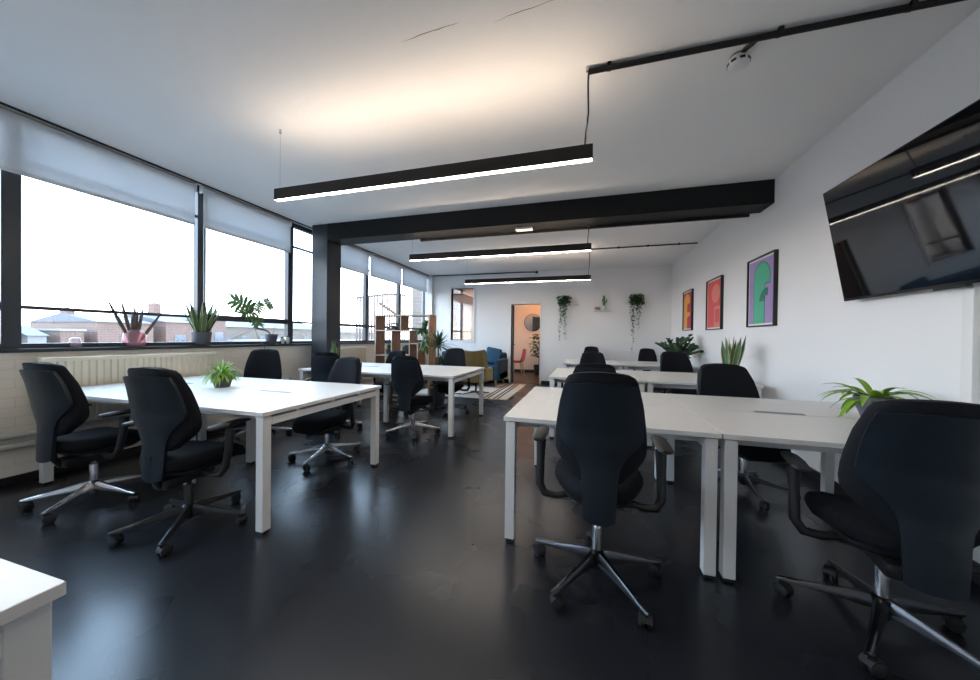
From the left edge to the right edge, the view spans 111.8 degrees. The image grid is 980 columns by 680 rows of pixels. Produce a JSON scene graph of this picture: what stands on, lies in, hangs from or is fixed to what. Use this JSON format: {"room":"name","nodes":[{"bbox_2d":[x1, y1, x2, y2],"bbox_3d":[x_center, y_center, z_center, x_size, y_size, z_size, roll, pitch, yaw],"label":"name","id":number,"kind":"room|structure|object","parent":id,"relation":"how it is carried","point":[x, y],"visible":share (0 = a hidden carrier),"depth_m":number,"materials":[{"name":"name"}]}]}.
{"room":"open-plan office","nodes":[
{"label":"open-plan office","id":0,"kind":"room"},
{"bbox_2d":[0,342,425,478],"bbox_3d":[-3.385,0.605,4.043,0.180,1.030,11.100,1,1,16],"label":"wall","id":1,"kind":"structure","parent":0,"point":[16,414],"depth_m":2.69,"materials":[{"name":"white paint"}]},
{"bbox_2d":[0,112,201,348],"bbox_3d":[-3.569,-0.855,3.202,0.080,1.840,1.385,1,1,16],"label":"window","id":2,"kind":"structure","parent":1,"relation":"in","point":[197,228],"depth_m":2.60,"materials":[{"name":"grey metal"}]},
{"bbox_2d":[0,107,196,224],"bbox_3d":[-3.677,-1.528,2.571,0.068,0.486,2.462,1,1,16],"label":"roller blind","id":3,"kind":"object","parent":2,"relation":"attached to","point":[30,148],"visible":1,"depth_m":2.93,"materials":[{"name":"white fabric"}]},
{"bbox_2d":[0,422,245,487],"bbox_3d":[-3.299,1.086,4.021,0.012,0.070,11.100,1,1,16],"label":"baseboard","id":4,"kind":"structure","parent":1,"relation":"attached to","point":[21,478],"depth_m":2.82,"materials":[{"name":"black plastic"}]},
{"bbox_2d":[35,352,215,428],"bbox_3d":[-3.448,0.423,3.241,0.130,0.565,1.362,1,1,16],"label":"radiator","id":5,"kind":"object","parent":1,"relation":"attached to","point":[106,369],"visible":0.37,"depth_m":3.06,"materials":[{"name":"beige metal"}]},
{"bbox_2d":[0,377,362,440],"bbox_3d":[-3.281,0.737,3.962,0.044,0.044,11.000,1,1,16],"label":"pipe","id":6,"kind":"object","parent":1,"relation":"attached to","point":[89,423],"visible":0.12,"depth_m":2.65,"materials":[{"name":"grey metal"}]},
{"bbox_2d":[0,378,372,451],"bbox_3d":[-3.282,0.817,3.962,0.044,0.044,11.000,1,1,16],"label":"pipe","id":7,"kind":"object","parent":1,"relation":"attached to","point":[32,442],"visible":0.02,"depth_m":2.59,"materials":[{"name":"grey metal"}]},
{"bbox_2d":[0,341,425,352],"bbox_3d":[-3.348,0.075,4.030,0.185,0.030,11.100,1,1,16],"label":"trim","id":8,"kind":"structure","parent":1,"relation":"on","point":[24,350],"depth_m":3.30,"materials":[{"name":"grey metal"}]},
{"bbox_2d":[106,297,161,346],"bbox_3d":[-3.536,-0.170,3.320,0.165,0.467,0.404,1,0,-4],"label":"potted plant","id":9,"kind":"object","parent":8,"relation":"on","point":[134,330],"visible":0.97,"depth_m":3.28,"materials":[{"name":"green plant"}]},
{"bbox_2d":[182,300,221,344],"bbox_3d":[-3.361,-0.210,3.874,0.363,0.544,0.400,0,1,-42],"label":"snake plant","id":10,"kind":"object","parent":8,"relation":"on","point":[202,335],"visible":0.9,"depth_m":3.82,"materials":[{"name":"green plant"}]},
{"bbox_2d":[227,293,277,348],"bbox_3d":[-3.180,-0.194,4.481,0.205,0.827,0.747,1,1,16],"label":"leaf plant","id":11,"kind":"object","parent":8,"relation":"on","point":[248,308],"visible":0.98,"depth_m":4.46,"materials":[{"name":"green plant"}]},
{"bbox_2d":[202,188,290,344],"bbox_3d":[-3.216,-0.862,4.450,0.070,1.840,1.210,1,1,16],"label":"window","id":12,"kind":"structure","parent":1,"relation":"in","point":[287,279],"depth_m":4.69,"materials":[{"name":"grey metal"}]},
{"bbox_2d":[199,185,291,252],"bbox_3d":[-3.156,-1.537,4.388,0.068,0.486,1.202,1,1,16],"label":"roller blind","id":13,"kind":"object","parent":12,"relation":"attached to","point":[226,215],"visible":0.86,"depth_m":4.27,"materials":[{"name":"white fabric"}]},
{"bbox_2d":[290,222,311,343],"bbox_3d":[-2.974,-0.866,5.296,0.070,1.840,0.550,1,1,16],"label":"window","id":14,"kind":"structure","parent":1,"relation":"in","point":[294,226],"depth_m":5.06,"materials":[{"name":"grey metal"}]},
{"bbox_2d":[340,346,365,362],"bbox_3d":[-2.645,0.409,6.043,0.130,0.565,1.052,1,1,16],"label":"radiator","id":15,"kind":"object","parent":1,"relation":"attached to","point":[359,352],"visible":0.2,"depth_m":6.25,"materials":[{"name":"beige metal"}]},
{"bbox_2d":[340,245,366,342],"bbox_3d":[-2.721,-0.871,6.176,0.070,1.840,1.280,1,1,16],"label":"window","id":16,"kind":"structure","parent":1,"relation":"in","point":[364,326],"depth_m":6.75,"materials":[{"name":"grey metal"}]},
{"bbox_2d":[341,245,369,275],"bbox_3d":[-2.642,-1.546,6.181,0.068,0.486,1.212,1,1,16],"label":"roller blind","id":17,"kind":"object","parent":16,"relation":"attached to","point":[354,259],"visible":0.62,"depth_m":6.32,"materials":[{"name":"white fabric"}]},
{"bbox_2d":[367,257,399,341],"bbox_3d":[-2.375,-0.876,7.382,0.070,1.840,1.230,1,1,16],"label":"window","id":18,"kind":"structure","parent":1,"relation":"in","point":[397,285],"depth_m":7.54,"materials":[{"name":"grey"}]},
{"bbox_2d":[369,252,401,284],"bbox_3d":[-2.302,-1.552,7.363,0.068,0.486,1.212,1,1,16],"label":"roller blind","id":19,"kind":"object","parent":18,"relation":"attached to","point":[381,268],"visible":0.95,"depth_m":7.29,"materials":[{"name":"white fabric"}]},
{"bbox_2d":[399,280,424,341],"bbox_3d":[-2.021,-0.883,8.617,0.070,1.840,1.340,1,1,16],"label":"window","id":20,"kind":"structure","parent":1,"relation":"in","point":[423,293],"depth_m":9.21,"materials":[{"name":"grey"}]},
{"bbox_2d":[402,265,426,291],"bbox_3d":[-1.953,-1.558,8.581,0.068,0.486,1.297,1,1,16],"label":"roller blind","id":21,"kind":"object","parent":20,"relation":"attached to","point":[413,279],"visible":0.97,"depth_m":8.50,"materials":[{"name":"white fabric"}]},
{"bbox_2d":[0,380,979,679],"bbox_3d":[0.007,1.217,4.530,6.550,0.120,14.200,1,1,16],"label":"floor","id":22,"kind":"structure","parent":0,"point":[404,566],"depth_m":1.64,"materials":[{"name":"plastic"}]},
{"bbox_2d":[0,558,65,679],"bbox_3d":[-1.618,0.806,0.230,1.385,0.735,1.202,1,1,16],"label":"desk","id":23,"kind":"object","parent":22,"relation":"on","point":[27,595],"visible":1,"depth_m":0.58,"materials":[{"name":"white laminate"}]},
{"bbox_2d":[17,362,150,524],"bbox_3d":[-2.804,0.640,2.371,0.660,1.002,0.649,1,0,11],"label":"office chair","id":24,"kind":"object","parent":22,"relation":"on","point":[59,404],"visible":0.92,"depth_m":2.17,"materials":[{"name":"black fabric"}]},
{"bbox_2d":[22,362,89,435],"bbox_3d":[-2.855,0.379,2.151,0.385,0.477,0.175,1,0,11],"label":"backrest cushion","id":25,"kind":"object","parent":24,"relation":"on","point":[59,405],"depth_m":2.11,"materials":[{"name":"black fabric"}]},
{"bbox_2d":[105,367,250,556],"bbox_3d":[-1.854,0.652,2.078,0.654,1.007,0.638,1,0,7],"label":"office chair","id":26,"kind":"object","parent":22,"relation":"on","point":[165,412],"visible":1,"depth_m":1.88,"materials":[{"name":"black fabric"}]},
{"bbox_2d":[127,367,201,451],"bbox_3d":[-1.883,0.388,1.879,0.385,0.477,0.175,1,0,7],"label":"backrest cushion","id":27,"kind":"object","parent":26,"relation":"on","point":[166,414],"depth_m":1.84,"materials":[{"name":"black fabric"}]},
{"bbox_2d":[39,375,380,534],"bbox_3d":[-2.269,0.775,2.829,2.280,0.738,1.180,1,1,16],"label":"desk","id":28,"kind":"object","parent":22,"relation":"on","point":[267,402],"visible":0.7,"depth_m":2.51,"materials":[{"name":"white laminate"}]},
{"bbox_2d":[197,359,241,387],"bbox_3d":[-2.335,0.286,2.879,0.304,0.243,0.311,1,1,-18],"label":"potted plant","id":29,"kind":"object","parent":28,"relation":"on","point":[223,377],"visible":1,"depth_m":2.84,"materials":[{"name":"green plant"}]},
{"bbox_2d":[223,349,292,441],"bbox_3d":[-2.666,0.621,3.851,0.662,1.015,0.664,0,1,-22],"label":"office chair","id":30,"kind":"object","parent":22,"relation":"on","point":[260,363],"visible":0.41,"depth_m":4.02,"materials":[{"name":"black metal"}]},
{"bbox_2d":[243,349,281,378],"bbox_3d":[-2.764,0.349,4.066,0.385,0.477,0.175,0,1,-22],"label":"backrest cushion","id":31,"kind":"object","parent":30,"relation":"on","point":[260,363],"depth_m":4.03,"materials":[{"name":"black fabric"}]},
{"bbox_2d":[288,357,361,471],"bbox_3d":[-1.563,0.665,3.212,0.662,0.967,0.673,1,1,20],"label":"office chair","id":32,"kind":"object","parent":22,"relation":"on","point":[345,369],"visible":0.85,"depth_m":3.16,"materials":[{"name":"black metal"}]},
{"bbox_2d":[327,357,359,404],"bbox_3d":[-1.488,0.419,3.442,0.385,0.477,0.175,1,1,20],"label":"backrest cushion","id":33,"kind":"object","parent":32,"relation":"on","point":[345,369],"depth_m":3.41,"materials":[{"name":"black fabric"}]},
{"bbox_2d":[311,224,340,408],"bbox_3d":[-2.599,-0.331,5.269,0.290,2.900,0.300,1,1,16],"label":"column","id":34,"kind":"structure","parent":22,"relation":"on","point":[326,254],"depth_m":5.14,"materials":[{"name":"grey paint"}]},
{"bbox_2d":[304,352,362,435],"bbox_3d":[-1.995,0.637,4.198,0.651,0.997,0.640,1,1,36],"label":"office chair","id":35,"kind":"object","parent":22,"relation":"on","point":[322,363],"visible":0.33,"depth_m":3.91,"materials":[{"name":"black fabric"}]},
{"bbox_2d":[311,352,339,381],"bbox_3d":[-1.955,0.379,3.962,0.385,0.477,0.175,1,0,-4],"label":"backrest cushion","id":36,"kind":"object","parent":35,"relation":"on","point":[322,363],"depth_m":3.91,"materials":[{"name":"black fabric"}]},
{"bbox_2d":[373,350,405,405],"bbox_3d":[-1.730,0.658,5.656,0.662,0.937,0.667,1,1,14],"label":"office chair","id":37,"kind":"object","parent":22,"relation":"on","point":[391,354],"visible":0.19,"depth_m":5.72,"materials":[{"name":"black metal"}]},
{"bbox_2d":[385,350,404,363],"bbox_3d":[-1.657,0.426,5.884,0.385,0.477,0.175,1,1,14],"label":"backrest cushion","id":38,"kind":"object","parent":37,"relation":"on","point":[391,354],"depth_m":5.87,"materials":[{"name":"black fabric"}]},
{"bbox_2d":[298,362,484,437],"bbox_3d":[-1.343,0.769,4.790,2.260,0.738,1.260,1,1,16],"label":"desk","id":39,"kind":"object","parent":22,"relation":"on","point":[453,374],"visible":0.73,"depth_m":4.50,"materials":[{"name":"white laminate"}]},
{"bbox_2d":[375,315,435,395],"bbox_3d":[-1.649,0.320,6.457,1.160,1.600,0.300,1,1,16],"label":"shelving unit","id":40,"kind":"object","parent":22,"relation":"on","point":[414,350],"visible":0.58,"depth_m":6.43,"materials":[{"name":"brown wood"}]},
{"bbox_2d":[413,320,433,355],"bbox_3d":[-1.267,-0.045,6.200,0.434,0.685,0.312,1,0,-2],"label":"trailing plant","id":41,"kind":"object","parent":40,"relation":"on","point":[424,331],"visible":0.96,"depth_m":6.16,"materials":[{"name":"green plant"}]},
{"bbox_2d":[385,356,439,440],"bbox_3d":[-0.937,0.663,4.090,0.659,0.972,0.677,1,0,8],"label":"office chair","id":42,"kind":"object","parent":22,"relation":"on","point":[407,380],"visible":1,"depth_m":3.84,"materials":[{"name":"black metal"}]},
{"bbox_2d":[391,356,423,396],"bbox_3d":[-0.979,0.417,3.846,0.385,0.477,0.175,1,0,8],"label":"backrest cushion","id":43,"kind":"object","parent":42,"relation":"on","point":[407,380],"depth_m":3.81,"materials":[{"name":"black fabric"}]},
{"bbox_2d":[421,330,456,404],"bbox_3d":[-0.928,0.460,5.920,0.674,1.346,0.669,1,1,16],"label":"potted palm","id":44,"kind":"object","parent":22,"relation":"on","point":[438,338],"visible":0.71,"depth_m":5.86,"materials":[{"name":"green plant"}]},
{"bbox_2d":[429,388,445,404],"bbox_3d":[-0.938,1.003,5.923,0.300,0.260,0.300,1,1,16],"label":"pot","id":45,"kind":"object","parent":44,"relation":"on","point":[440,396],"depth_m":5.82,"materials":[{"name":"black ceramic"}]},
{"bbox_2d":[429,348,469,416],"bbox_3d":[-0.627,0.639,5.271,0.653,1.007,0.633,0,1,-29],"label":"office chair","id":46,"kind":"object","parent":22,"relation":"on","point":[453,356],"visible":0.62,"depth_m":5.34,"materials":[{"name":"black fabric"}]},
{"bbox_2d":[442,348,465,365],"bbox_3d":[-0.579,0.373,5.489,0.385,0.477,0.175,1,0,8],"label":"backrest cushion","id":47,"kind":"object","parent":46,"relation":"on","point":[453,356],"depth_m":5.45,"materials":[{"name":"black fabric"}]},
{"bbox_2d":[418,381,524,399],"bbox_3d":[-0.363,1.120,7.626,2.030,0.012,2.150,1,1,16],"label":"rug","id":48,"kind":"object","parent":22,"relation":"on","point":[503,391],"visible":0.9,"depth_m":7.27,"materials":[{"name":"beige fabric"}]},
{"bbox_2d":[436,351,507,386],"bbox_3d":[-0.520,0.702,8.382,1.800,0.792,0.900,1,1,16],"label":"sofa","id":49,"kind":"object","parent":48,"relation":"on","point":[500,368],"visible":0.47,"depth_m":7.97,"materials":[{"name":"teal fabric"}]},
{"bbox_2d":[461,350,492,394],"bbox_3d":[-0.302,0.654,6.865,0.630,0.935,0.615,1,1,22],"label":"armchair","id":50,"kind":"object","parent":48,"relation":"on","point":[478,358],"visible":0.55,"depth_m":6.62,"materials":[{"name":"yellow fabric"}]},
{"bbox_2d":[579,352,605,363],"bbox_3d":[1.609,0.682,5.216,0.660,0.977,0.650,1,1,14],"label":"office chair","id":51,"kind":"object","parent":22,"relation":"on","point":[587,357],"visible":0.13,"depth_m":5.42,"materials":[{"name":"black fabric"}]},
{"bbox_2d":[573,363,615,372],"bbox_3d":[1.151,0.709,3.728,0.661,0.937,0.674,1,1,16],"label":"office chair","id":52,"kind":"object","parent":22,"relation":"on","point":[584,367],"visible":0.09,"depth_m":3.41,"materials":[{"name":"black fabric"}]},
{"bbox_2d":[549,368,645,437],"bbox_3d":[1.373,0.807,4.391,1.062,0.735,1.230,1,1,16],"label":"desk","id":53,"kind":"object","parent":22,"relation":"on","point":[559,375],"visible":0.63,"depth_m":4.05,"materials":[{"name":"white laminate"}]},
{"bbox_2d":[532,371,673,629],"bbox_3d":[0.521,0.659,1.639,0.632,1.057,0.652,0,1,-36],"label":"office chair","id":54,"kind":"object","parent":22,"relation":"on","point":[601,435],"visible":1,"depth_m":1.40,"materials":[{"name":"black fabric"}]},
{"bbox_2d":[555,371,646,484],"bbox_3d":[0.470,0.370,1.420,0.385,0.477,0.175,1,1,17],"label":"backrest cushion","id":55,"kind":"object","parent":54,"relation":"on","point":[601,435],"depth_m":1.38,"materials":[{"name":"black fabric"}]},
{"bbox_2d":[504,387,721,578],"bbox_3d":[0.776,0.816,2.382,1.102,0.738,1.250,1,1,16],"label":"desk","id":56,"kind":"object","parent":22,"relation":"on","point":[666,418],"visible":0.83,"depth_m":1.91,"materials":[{"name":"white laminate"}]},
{"bbox_2d":[618,361,659,369],"bbox_3d":[3.037,0.811,6.280,1.082,0.735,1.180,1,1,16],"label":"desk","id":57,"kind":"object","parent":22,"relation":"on","point":[640,365],"visible":0.17,"depth_m":5.95,"materials":[{"name":"white laminate"}]},
{"bbox_2d":[655,334,703,357],"bbox_3d":[3.276,0.172,5.757,0.690,0.558,0.816,1,1,16],"label":"potted plant","id":58,"kind":"object","parent":57,"relation":"on","point":[681,344],"visible":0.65,"depth_m":5.66,"materials":[{"name":"green plant"}]},
{"bbox_2d":[633,348,661,392],"bbox_3d":[3.366,0.680,7.061,0.661,0.992,0.655,1,1,16],"label":"office chair","id":59,"kind":"object","parent":22,"relation":"on","point":[645,354],"visible":0.23,"depth_m":7.24,"materials":[{"name":"black fabric"}]},
{"bbox_2d":[638,348,656,361],"bbox_3d":[3.445,0.421,7.282,0.385,0.477,0.175,1,1,16],"label":"backrest cushion","id":60,"kind":"object","parent":59,"relation":"on","point":[645,354],"depth_m":7.25,"materials":[{"name":"black fabric"}]},
{"bbox_2d":[660,351,696,394],"bbox_3d":[2.839,0.681,4.851,0.656,1.010,0.640,1,0,-4],"label":"office chair","id":61,"kind":"object","parent":22,"relation":"on","point":[670,361],"visible":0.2,"depth_m":5.02,"materials":[{"name":"black fabric"}]},
{"bbox_2d":[660,351,692,372],"bbox_3d":[2.818,0.412,5.074,0.500,0.477,0.175,1,0,-4],"label":"backrest cushion","id":62,"kind":"object","parent":61,"relation":"on","point":[670,361],"depth_m":5.03,"materials":[{"name":"black fabric"}]},
{"bbox_2d":[633,371,763,447],"bbox_3d":[2.409,0.822,4.093,1.082,0.735,1.230,1,1,16],"label":"desk","id":63,"kind":"object","parent":22,"relation":"on","point":[680,380],"visible":0.3,"depth_m":3.73,"materials":[{"name":"white laminate"}]},
{"bbox_2d":[721,337,745,364],"bbox_3d":[2.754,0.201,3.777,0.193,0.520,0.203,1,0,0],"label":"snake plant","id":64,"kind":"object","parent":63,"relation":"on","point":[734,356],"visible":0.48,"depth_m":3.74,"materials":[{"name":"green plant"}]},
{"bbox_2d":[697,363,800,511],"bbox_3d":[2.004,0.703,2.633,0.658,0.987,0.675,1,0,2],"label":"office chair","id":65,"kind":"object","parent":22,"relation":"on","point":[713,379],"visible":0.48,"depth_m":2.81,"materials":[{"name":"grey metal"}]},
{"bbox_2d":[697,363,759,397],"bbox_3d":[2.025,0.447,2.875,0.500,0.477,0.175,1,0,2],"label":"backrest cushion","id":66,"kind":"object","parent":65,"relation":"on","point":[713,379],"depth_m":2.83,"materials":[{"name":"black fabric"}]},
{"bbox_2d":[665,393,859,582],"bbox_3d":[1.861,0.831,2.071,1.142,0.738,1.250,1,1,16],"label":"desk","id":67,"kind":"object","parent":22,"relation":"on","point":[759,422],"visible":0.59,"depth_m":1.79,"materials":[{"name":"white laminate"}]},
{"bbox_2d":[820,378,934,417],"bbox_3d":[2.261,0.358,1.962,0.420,0.226,0.478,0,1,-40],"label":"potted plant","id":68,"kind":"object","parent":67,"relation":"on","point":[861,399],"visible":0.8,"depth_m":1.96,"materials":[{"name":"green plant"}]},
{"bbox_2d":[773,399,979,678],"bbox_3d":[1.608,0.699,1.356,0.661,1.005,0.730,1,1,30],"label":"office chair","id":69,"kind":"object","parent":22,"relation":"on","point":[909,469],"visible":1,"depth_m":1.14,"materials":[{"name":"black fabric"}]},
{"bbox_2d":[838,399,979,548],"bbox_3d":[1.485,0.435,1.112,0.408,0.477,0.175,1,1,30],"label":"backrest cushion","id":70,"kind":"object","parent":69,"relation":"on","point":[913,465],"depth_m":1.09,"materials":[{"name":"black fabric"}]},
{"bbox_2d":[0,0,979,289],"bbox_3d":[0.043,-1.818,4.504,6.550,0.150,14.200,1,1,16],"label":"ceiling","id":71,"kind":"structure","parent":0,"point":[203,91],"depth_m":2.30,"materials":[{"name":"paint"}]},
{"bbox_2d":[0,101,427,274],"bbox_3d":[-3.211,-1.772,3.971,0.020,0.012,11.080,1,1,16],"label":"trim","id":72,"kind":"structure","parent":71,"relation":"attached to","point":[1,103],"depth_m":3.29,"materials":[{"name":"black plastic"}]},
{"bbox_2d":[274,66,592,201],"bbox_3d":[-0.569,-1.440,2.424,2.530,0.586,0.042,1,1,16],"label":"linear pendant light","id":73,"kind":"object","parent":71,"relation":"hanging from","point":[579,153],"visible":1,"depth_m":2.32,"materials":[{"name":"black metal"}]},
{"bbox_2d":[276,158,591,200],"bbox_3d":[-0.572,-1.153,2.426,2.518,0.013,0.034,1,1,16],"label":"diffuser","id":74,"kind":"object","parent":73,"relation":"attached to","point":[549,162],"depth_m":2.36,"materials":[{"name":"white plastic"}]},
{"bbox_2d":[465,251,590,283],"bbox_3d":[0.703,-1.460,6.678,2.550,0.586,0.042,1,1,16],"label":"linear pendant light","id":75,"kind":"object","parent":71,"relation":"hanging from","point":[572,277],"visible":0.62,"depth_m":6.62,"materials":[{"name":"black metal"}]},
{"bbox_2d":[476,280,572,283],"bbox_3d":[0.700,-1.174,6.680,2.538,0.013,0.034,1,1,16],"label":"diffuser","id":76,"kind":"object","parent":75,"relation":"attached to","point":[484,281],"depth_m":6.76,"materials":[{"name":"white plastic"}]},
{"bbox_2d":[327,179,774,244],"bbox_3d":[0.300,-1.614,4.431,5.712,0.250,0.300,1,1,16],"label":"beam","id":77,"kind":"structure","parent":71,"relation":"attached to","point":[751,197],"depth_m":4.11,"materials":[{"name":"black paint"}]},
{"bbox_2d":[409,224,591,260],"bbox_3d":[0.052,-1.325,4.577,2.580,0.336,0.042,1,1,16],"label":"linear pendant light","id":78,"kind":"object","parent":77,"relation":"hanging from","point":[583,246],"visible":1,"depth_m":4.52,"materials":[{"name":"black metal"}]},
{"bbox_2d":[411,250,590,260],"bbox_3d":[0.050,-1.164,4.578,2.568,0.013,0.034,1,1,16],"label":"diffuser","id":79,"kind":"object","parent":78,"relation":"attached to","point":[525,252],"depth_m":4.57,"materials":[{"name":"white plastic"}]},
{"bbox_2d":[420,214,749,241],"bbox_3d":[0.974,-1.471,4.410,4.200,0.040,0.030,1,1,16],"label":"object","id":80,"kind":"structure","parent":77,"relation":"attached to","point":[741,215],"depth_m":4.28,"materials":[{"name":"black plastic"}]},
{"bbox_2d":[726,42,756,73],"bbox_3d":[1.481,-1.666,1.954,0.116,0.078,0.197,1,1,16],"label":"smoke detector","id":81,"kind":"object","parent":71,"relation":"attached to","point":[739,61],"visible":0.99,"depth_m":1.96,"materials":[{"name":"white plastic"}]},
{"bbox_2d":[589,0,966,74],"bbox_3d":[1.537,-1.681,1.829,1.900,0.042,0.044,1,1,16],"label":"conduit","id":82,"kind":"object","parent":71,"relation":"attached to","point":[913,5],"visible":1,"depth_m":1.80,"materials":[{"name":"black metal"}]},
{"bbox_2d":[458,290,539,369],"bbox_3d":[1.910,-0.328,11.269,6.350,2.900,0.120,1,1,16],"label":"wall","id":83,"kind":"structure","parent":0,"point":[522,334],"depth_m":11.46,"materials":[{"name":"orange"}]},
{"bbox_2d":[513,372,538,383],"bbox_3d":[1.626,1.130,9.901,6.100,0.002,2.640,1,1,16],"label":"floor","id":84,"kind":"structure","parent":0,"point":[529,377],"depth_m":9.71,"materials":[{"name":"brown wood"}]},
{"bbox_2d":[425,265,671,382],"bbox_3d":[1.141,-0.314,8.587,6.350,2.900,0.140,1,1,16],"label":"wall","id":85,"kind":"structure","parent":0,"point":[610,332],"depth_m":8.23,"materials":[{"name":"white paint"}]},
{"bbox_2d":[426,275,433,364],"bbox_3d":[-1.690,-0.354,9.274,0.170,2.900,0.100,1,1,16],"label":"trim","id":86,"kind":"structure","parent":85,"relation":"attached to","point":[430,279],"depth_m":9.22,"materials":[{"name":"white paint"}]},
{"bbox_2d":[449,286,474,341],"bbox_3d":[-0.744,-0.702,9.124,0.740,1.520,0.173,1,1,16],"label":"window","id":87,"kind":"structure","parent":85,"relation":"in","point":[457,287],"depth_m":9.11,"materials":[{"name":"white"}]},
{"bbox_2d":[509,302,541,384],"bbox_3d":[0.929,0.085,8.649,0.820,2.095,0.162,1,1,16],"label":"trim","id":88,"kind":"structure","parent":85,"relation":"attached to","point":[540,303],"depth_m":8.64,"materials":[{"name":"white"}]},
{"bbox_2d":[628,293,644,352],"bbox_3d":[3.405,-0.384,7.738,0.379,1.385,0.267,1,1,16],"label":"trailing plant","id":89,"kind":"object","parent":85,"relation":"attached to","point":[636,299],"visible":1,"depth_m":7.69,"materials":[{"name":"green plant"}]},
{"bbox_2d":[671,7,979,562],"bbox_3d":[3.115,-0.249,3.683,0.150,2.900,14.000,1,1,16],"label":"wall","id":90,"kind":"structure","parent":0,"point":[911,341],"depth_m":2.65,"materials":[{"name":"white paint"}]},
{"bbox_2d":[682,289,693,330],"bbox_3d":[3.787,-0.563,6.354,0.038,0.760,0.570,1,1,16],"label":"framed picture","id":91,"kind":"object","parent":90,"relation":"attached to","point":[688,296],"visible":1,"depth_m":6.31,"materials":[{"name":"black paper"}]},
{"bbox_2d":[684,291,690,328],"bbox_3d":[3.785,-0.563,6.355,0.003,0.688,0.506,1,1,16],"label":"print","id":92,"kind":"object","parent":91,"relation":"attached to","point":[687,294],"depth_m":6.36,"materials":[{"name":"red"}]},
{"bbox_2d":[705,275,723,329],"bbox_3d":[3.415,-0.547,5.057,0.038,0.780,0.610,1,1,16],"label":"framed picture","id":93,"kind":"object","parent":90,"relation":"attached to","point":[714,287],"visible":1,"depth_m":5.01,"materials":[{"name":"black plastic"}]},
{"bbox_2d":[707,278,720,327],"bbox_3d":[3.412,-0.547,5.058,0.005,0.708,0.546,1,1,16],"label":"print","id":94,"kind":"object","parent":93,"relation":"attached to","point":[713,285],"depth_m":5.04,"materials":[{"name":"red paper"}]},
{"bbox_2d":[746,249,778,326],"bbox_3d":[3.028,-0.542,3.706,0.038,0.785,0.600,1,1,16],"label":"framed picture","id":95,"kind":"object","parent":90,"relation":"attached to","point":[762,271],"visible":1,"depth_m":3.66,"materials":[{"name":"paper"}]},
{"bbox_2d":[749,254,773,323],"bbox_3d":[3.025,-0.542,3.707,0.005,0.713,0.536,1,1,16],"label":"print","id":96,"kind":"object","parent":95,"relation":"attached to","point":[761,269],"depth_m":3.69,"materials":[{"name":"purple paper"}]},
{"bbox_2d":[783,462,979,585],"bbox_3d":[2.619,1.157,2.324,0.015,0.100,11.100,1,1,16],"label":"baseboard","id":97,"kind":"structure","parent":90,"relation":"attached to","point":[814,475],"depth_m":2.58,"materials":[{"name":"black plastic"}]},
{"bbox_2d":[823,99,979,300],"bbox_3d":[2.369,-0.674,1.741,0.225,0.817,1.440,1,1,16],"label":"television","id":98,"kind":"object","parent":90,"relation":"attached to","point":[908,221],"visible":1,"depth_m":1.83,"materials":[{"name":"black glass"}]},
{"bbox_2d":[960,282,979,403],"bbox_3d":[2.445,0.040,1.689,0.030,0.860,0.055,1,1,16],"label":"wall trunking","id":99,"kind":"structure","parent":90,"relation":"attached to","point":[970,327],"depth_m":1.68,"materials":[{"name":"white plastic"}]},
{"label":"outside","id":100,"kind":"structure","parent":0,"visible":0},
{"bbox_3d":[-107.962,6.109,103.822,255.400,0.200,380.000,1,1,16],"label":"ground","id":101,"kind":"structure","parent":100,"visible":0},
{"bbox_2d":[22,325,49,342],"bbox_3d":[-37.310,3.173,26.063,6.400,8.700,1.100,1,1,16],"label":"building","id":102,"kind":"structure","parent":101,"relation":"on","point":[29,335],"depth_m":25.30,"materials":[{"name":"grey"}]},
{"bbox_2d":[36,329,86,342],"bbox_3d":[-37.295,3.282,27.932,7.200,8.450,1.500,1,1,16],"label":"building","id":103,"kind":"structure","parent":101,"relation":"on","point":[56,335],"depth_m":26.71,"materials":[{"name":"brick"}]},
{"bbox_2d":[28,305,152,342],"bbox_3d":[-37.800,2.170,31.556,10.400,10.600,4.000,1,1,16],"label":"building","id":104,"kind":"structure","parent":101,"relation":"on","point":[100,328],"depth_m":29.49,"materials":[{"name":"brick"}]},
{"bbox_2d":[127,300,192,341],"bbox_3d":[-36.663,1.575,35.492,10.400,11.750,2.600,1,1,16],"label":"building","id":105,"kind":"structure","parent":101,"relation":"on","point":[166,329],"depth_m":33.78,"materials":[{"name":"brick"}]},
{"bbox_2d":[180,319,225,341],"bbox_3d":[-33.718,2.535,38.554,6.200,9.850,1.700,1,1,16],"label":"building","id":106,"kind":"structure","parent":101,"relation":"on","point":[218,330],"depth_m":37.72,"materials":[{"name":"brick"}]},
{"bbox_2d":[172,316,311,340],"bbox_3d":[-40.627,1.418,54.314,12.400,11.650,22.200,1,1,16],"label":"building","id":107,"kind":"structure","parent":101,"relation":"on","point":[233,329],"depth_m":51.13,"materials":[{"name":"brick"}]},
{"bbox_2d":[356,293,405,339],"bbox_3d":[-4.281,3.098,12.167,0.950,9.884,3.600,1,1,16],"label":"roof railing","id":108,"kind":"object","parent":101,"relation":"on","point":[386,309],"visible":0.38,"depth_m":11.67,"materials":[{"name":"grey"}]},
{"bbox_2d":[412,288,458,339],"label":"window","id":109,"kind":"structure","parent":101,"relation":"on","point":[416,294],"depth_m":13.73,"materials":[{"name":"glass"}]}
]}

